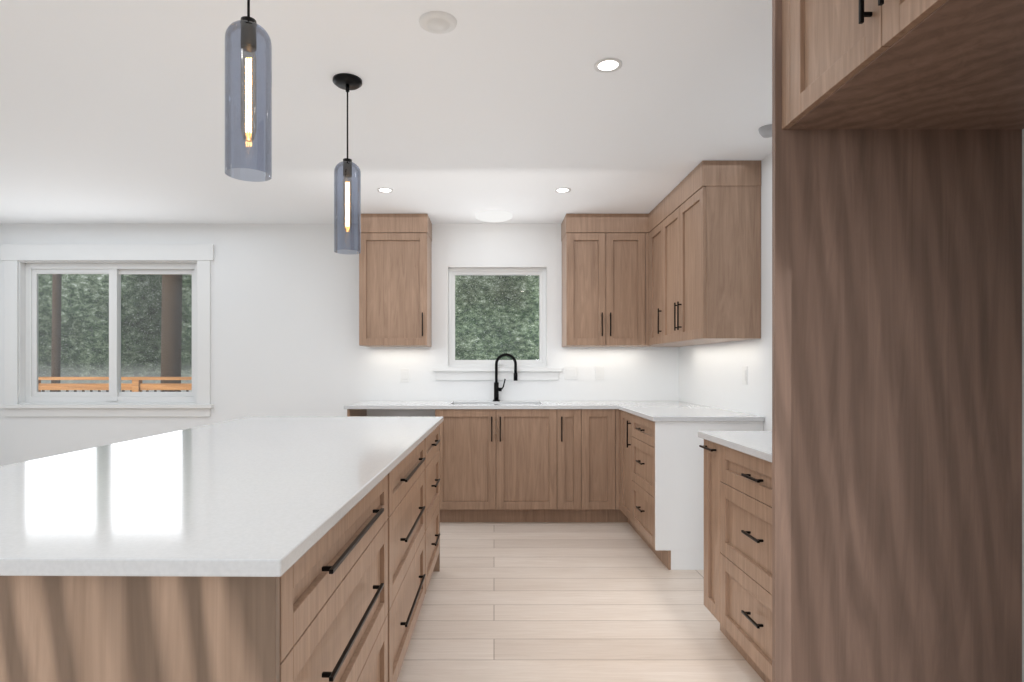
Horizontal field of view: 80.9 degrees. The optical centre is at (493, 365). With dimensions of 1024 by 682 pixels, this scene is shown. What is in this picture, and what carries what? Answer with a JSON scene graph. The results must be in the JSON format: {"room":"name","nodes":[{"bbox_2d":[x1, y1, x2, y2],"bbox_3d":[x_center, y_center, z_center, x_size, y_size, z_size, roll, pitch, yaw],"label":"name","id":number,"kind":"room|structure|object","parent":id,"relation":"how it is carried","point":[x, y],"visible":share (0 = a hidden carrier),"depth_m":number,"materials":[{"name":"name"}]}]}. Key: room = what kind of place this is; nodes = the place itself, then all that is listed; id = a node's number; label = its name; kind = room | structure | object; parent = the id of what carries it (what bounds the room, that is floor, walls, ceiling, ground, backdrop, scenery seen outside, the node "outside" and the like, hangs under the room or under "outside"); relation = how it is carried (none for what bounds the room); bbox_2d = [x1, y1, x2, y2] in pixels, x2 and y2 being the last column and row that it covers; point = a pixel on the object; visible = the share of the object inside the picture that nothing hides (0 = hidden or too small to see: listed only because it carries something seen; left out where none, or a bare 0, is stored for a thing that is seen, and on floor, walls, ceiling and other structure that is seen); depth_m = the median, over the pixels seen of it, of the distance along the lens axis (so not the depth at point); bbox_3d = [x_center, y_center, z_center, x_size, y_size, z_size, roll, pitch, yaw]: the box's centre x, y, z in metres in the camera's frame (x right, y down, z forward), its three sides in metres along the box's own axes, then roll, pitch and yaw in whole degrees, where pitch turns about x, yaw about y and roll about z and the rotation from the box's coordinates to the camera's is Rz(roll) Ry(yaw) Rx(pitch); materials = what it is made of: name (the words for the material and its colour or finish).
{"room":"kitchen","nodes":[
{"label":"kitchen","id":0,"kind":"room"},
{"bbox_2d":[0,224,678,465],"bbox_3d":[-1.400,-0.010,5.265,6.300,2.440,0.150,0,0,0],"label":"wall","id":1,"kind":"structure","parent":0,"point":[284,319],"depth_m":5.19,"materials":[{"name":"white paint"}]},
{"bbox_2d":[0,244,213,416],"bbox_3d":[-3.335,-0.306,5.242,1.830,1.487,0.195,0,0,0],"label":"dining window","id":2,"kind":"structure","parent":1,"relation":"in","point":[26,265],"depth_m":5.19,"materials":[{"name":"white"}]},
{"bbox_2d":[359,214,431,346],"bbox_3d":[-0.815,-0.697,5.000,0.558,1.063,0.376,0,0,0],"label":"upper cabinet","id":3,"kind":"object","parent":1,"relation":"attached to","point":[395,282],"visible":0.92,"depth_m":4.85,"materials":[{"name":"brown wood"}]},
{"bbox_2d":[401,369,408,381],"bbox_3d":[-0.770,0.080,5.185,0.072,0.116,0.008,0,0,0],"label":"electrical outlet","id":4,"kind":"object","parent":1,"relation":"attached to","point":[404,375],"visible":1,"depth_m":5.18,"materials":[{"name":"white plastic"}]},
{"bbox_2d":[433,266,561,379],"bbox_3d":[0.029,-0.372,5.242,1.107,0.989,0.195,0,0,0],"label":"kitchen window","id":5,"kind":"structure","parent":1,"relation":"in","point":[534,369],"depth_m":5.25,"materials":[{"name":"white"}]},
{"bbox_2d":[564,366,577,379],"bbox_3d":[0.665,0.060,5.185,0.115,0.116,0.008,0,0,0],"label":"light switch","id":6,"kind":"object","parent":1,"relation":"attached to","point":[570,372],"visible":1,"depth_m":5.18,"materials":[{"name":"white plastic"}]},
{"bbox_2d":[596,366,603,379],"bbox_3d":[0.916,0.060,5.185,0.072,0.116,0.008,0,0,0],"label":"electrical outlet","id":7,"kind":"object","parent":1,"relation":"attached to","point":[599,372],"visible":1,"depth_m":5.18,"materials":[{"name":"white plastic"}]},
{"bbox_2d":[561,214,644,346],"bbox_3d":[0.927,-0.697,5.000,0.685,1.064,0.375,0,0,0],"label":"upper cabinet","id":8,"kind":"object","parent":1,"relation":"attached to","point":[603,255],"depth_m":4.85,"materials":[{"name":"brown wood"}]},
{"bbox_2d":[0,0,771,223],"bbox_3d":[-1.400,-1.260,1.295,6.300,0.060,8.090,0,0,0],"label":"ceiling","id":9,"kind":"structure","parent":0,"point":[113,111],"depth_m":2.85,"materials":[{"name":"white paint"}]},
{"bbox_2d":[225,0,271,181],"bbox_3d":[-0.630,-0.860,1.540,0.124,0.739,0.124,0,0,0],"label":"pendant light","id":10,"kind":"object","parent":9,"relation":"hanging from","point":[250,27],"visible":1,"depth_m":1.55,"materials":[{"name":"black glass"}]},
{"bbox_2d":[333,73,361,253],"bbox_3d":[-0.630,-0.860,2.580,0.124,0.739,0.124,0,0,0],"label":"pendant light","id":11,"kind":"object","parent":9,"relation":"hanging from","point":[347,82],"visible":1,"depth_m":2.58,"materials":[{"name":"black glass"}]},
{"bbox_2d":[377,188,392,192],"bbox_3d":[-0.760,-1.227,4.190,0.112,0.006,0.112,0,0,0],"label":"recessed light","id":12,"kind":"object","parent":9,"relation":"in","point":[385,190],"visible":0.98,"depth_m":4.20,"materials":[{"name":"white plastic"}]},
{"bbox_2d":[419,11,456,33],"bbox_3d":[-0.200,-1.222,2.145,0.136,0.016,0.136,0,0,0],"label":"ceiling vent","id":13,"kind":"object","parent":9,"relation":"in","point":[438,22],"visible":1,"depth_m":2.13,"materials":[{"name":"white plastic"}]},
{"bbox_2d":[475,210,512,221],"bbox_3d":[0.000,-1.215,4.890,0.304,0.030,0.304,0,0,0],"label":"recessed light","id":14,"kind":"object","parent":9,"relation":"in","point":[493,216],"visible":1,"depth_m":4.82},
{"bbox_2d":[555,188,570,192],"bbox_3d":[0.480,-1.227,4.190,0.112,0.006,0.112,0,0,0],"label":"recessed light","id":15,"kind":"object","parent":9,"relation":"in","point":[561,190],"visible":1,"depth_m":4.20,"materials":[{"name":"white plastic"}]},
{"bbox_2d":[594,58,621,72],"bbox_3d":[0.466,-1.227,2.450,0.112,0.006,0.112,0,0,0],"label":"recessed light","id":16,"kind":"object","parent":9,"relation":"in","point":[607,65],"visible":1,"depth_m":2.45,"materials":[{"name":"white plastic"}]},
{"bbox_2d":[758,124,771,137],"bbox_3d":[1.420,-1.207,3.100,0.100,0.044,0.100,0,0,0],"label":"smoke detector","id":17,"kind":"object","parent":9,"relation":"attached to","point":[765,131],"visible":0.6,"depth_m":3.08,"materials":[{"name":"grey plastic"}]},
{"bbox_2d":[397,522,763,681],"bbox_3d":[-1.400,1.240,1.295,6.300,0.060,8.090,0,0,0],"label":"floor","id":18,"kind":"structure","parent":0,"point":[561,602],"depth_m":2.92,"materials":[{"name":"beige wood"}]},
{"bbox_2d":[0,463,399,681],"bbox_3d":[-0.887,0.769,1.451,1.133,0.882,0.980,0,0,0],"label":"base cabinet","id":19,"kind":"object","parent":18,"relation":"on","point":[341,600],"depth_m":0.96,"materials":[{"name":"brown wood"}]},
{"bbox_2d":[0,416,442,576],"bbox_3d":[-0.894,0.314,2.252,1.187,0.028,2.643,0,0,0],"label":"countertop","id":20,"kind":"structure","parent":19,"relation":"on","point":[264,496],"depth_m":1.39,"materials":[{"name":"white stone"}]},
{"bbox_2d":[400,433,431,669],"bbox_3d":[-0.885,0.769,2.396,1.129,0.882,0.950,0,0,0],"label":"base cabinet","id":21,"kind":"object","parent":18,"relation":"on","point":[416,468],"depth_m":2.54,"materials":[{"name":"brown wood"}]},
{"bbox_2d":[431,425,439,572],"bbox_3d":[-0.885,0.769,3.206,1.129,0.882,0.710,0,0,0],"label":"base cabinet","id":22,"kind":"object","parent":18,"relation":"on","point":[436,433],"depth_m":3.38,"materials":[{"name":"brown wood"}]},
{"bbox_2d":[539,409,590,521],"bbox_3d":[0.573,0.769,4.879,0.305,0.882,0.618,0,0,0],"label":"base cabinet","id":23,"kind":"object","parent":18,"relation":"on","point":[564,434],"depth_m":4.57,"materials":[{"name":"brown wood"}]},
{"bbox_2d":[591,409,606,521],"bbox_3d":[0.782,0.769,4.879,0.355,0.882,0.618,0,0,0],"label":"base cabinet","id":24,"kind":"object","parent":18,"relation":"on","point":[598,416],"depth_m":4.58,"materials":[{"name":"brown wood"}]},
{"bbox_2d":[615,409,630,524],"bbox_3d":[1.263,0.769,4.385,0.670,0.882,0.410,0,0,0],"label":"base cabinet","id":25,"kind":"object","parent":18,"relation":"on","point":[622,418],"depth_m":4.48,"materials":[{"name":"brown wood"}]},
{"bbox_2d":[631,414,762,569],"bbox_3d":[1.279,0.769,3.900,0.638,0.882,0.680,0,0,0],"label":"base cabinet","id":26,"kind":"object","parent":18,"relation":"on","point":[643,477],"depth_m":3.56,"materials":[{"name":"white paint"}]},
{"bbox_2d":[344,401,764,421],"bbox_3d":[0.229,0.314,4.364,2.738,0.028,1.648,0,0,0],"label":"countertop","id":27,"kind":"structure","parent":26,"relation":"on","point":[668,411],"depth_m":4.55,"materials":[{"name":"white stone"}]},
{"bbox_2d":[493,353,517,400],"bbox_3d":[0.096,0.095,5.115,0.211,0.409,0.060,0,0,0],"label":"faucet","id":28,"kind":"object","parent":27,"relation":"on","point":[497,389],"visible":1,"depth_m":5.10,"materials":[{"name":"black metal"}]},
{"bbox_2d":[699,439,771,681],"bbox_3d":[1.265,0.769,2.293,0.666,0.882,0.913,0,0,0],"label":"base cabinet","id":29,"kind":"object","parent":18,"relation":"on","point":[738,545],"visible":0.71,"depth_m":2.36,"materials":[{"name":"brown wood"}]},
{"bbox_2d":[698,431,771,462],"bbox_3d":[1.269,0.314,2.304,0.658,0.028,0.933,0,0,0],"label":"countertop","id":30,"kind":"structure","parent":29,"relation":"on","point":[757,444],"depth_m":2.45,"materials":[{"name":"white stone"}]},
{"bbox_2d":[772,0,1023,681],"bbox_3d":[1.220,-0.009,1.347,0.756,2.438,0.975,0,0,0],"label":"surround","id":31,"kind":"object","parent":18,"relation":"on","point":[897,126],"visible":1,"depth_m":1.81,"materials":[{"name":"brown wood"}]},
{"bbox_2d":[679,129,1023,681],"bbox_3d":[1.675,-0.010,1.295,0.150,2.440,7.790,0,0,0],"label":"wall","id":32,"kind":"structure","parent":0,"point":[710,375],"depth_m":3.70,"materials":[{"name":"white paint"}]},
{"bbox_2d":[645,161,760,346],"bbox_3d":[1.410,-0.697,4.225,0.374,1.064,1.270,0,0,0],"label":"upper cabinet","id":33,"kind":"object","parent":32,"relation":"attached to","point":[679,265],"depth_m":3.59,"materials":[{"name":"brown wood"}]},
{"bbox_2d":[742,366,747,384],"bbox_3d":[1.595,0.060,3.820,0.008,0.116,0.072,0,0,0],"label":"electrical outlet","id":34,"kind":"object","parent":32,"relation":"attached to","point":[744,375],"visible":1,"depth_m":3.80,"materials":[{"name":"white plastic"}]},
{"label":"outside","id":35,"kind":"structure","parent":0,"visible":0},
{"bbox_2d":[38,274,538,391],"bbox_3d":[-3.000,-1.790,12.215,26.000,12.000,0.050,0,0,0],"label":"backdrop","id":36,"kind":"structure","parent":35,"point":[469,331],"depth_m":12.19,"materials":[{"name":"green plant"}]},
{"bbox_3d":[-3.850,1.380,6.875,5.300,0.240,3.030,0,0,0],"label":"deck","id":37,"kind":"object","parent":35,"visible":0},
{"bbox_2d":[38,377,191,391],"bbox_3d":[-3.825,0.705,8.240,5.150,1.110,0.140,0,0,0],"label":"railing","id":38,"kind":"object","parent":37,"relation":"on","point":[146,386],"depth_m":8.22,"materials":[{"name":"brown wood"}]},
{"bbox_3d":[-3.000,1.610,8.770,26.000,0.200,6.840,0,0,0],"label":"ground","id":39,"kind":"structure","parent":35,"visible":0},
{"bbox_2d":[51,274,181,391],"bbox_3d":[-6.635,-2.640,10.460,2.970,8.304,1.220,0,0,0],"label":"trees","id":40,"kind":"object","parent":39,"relation":"on","point":[172,285],"depth_m":9.92,"materials":[{"name":"brown plant"}]}
]}

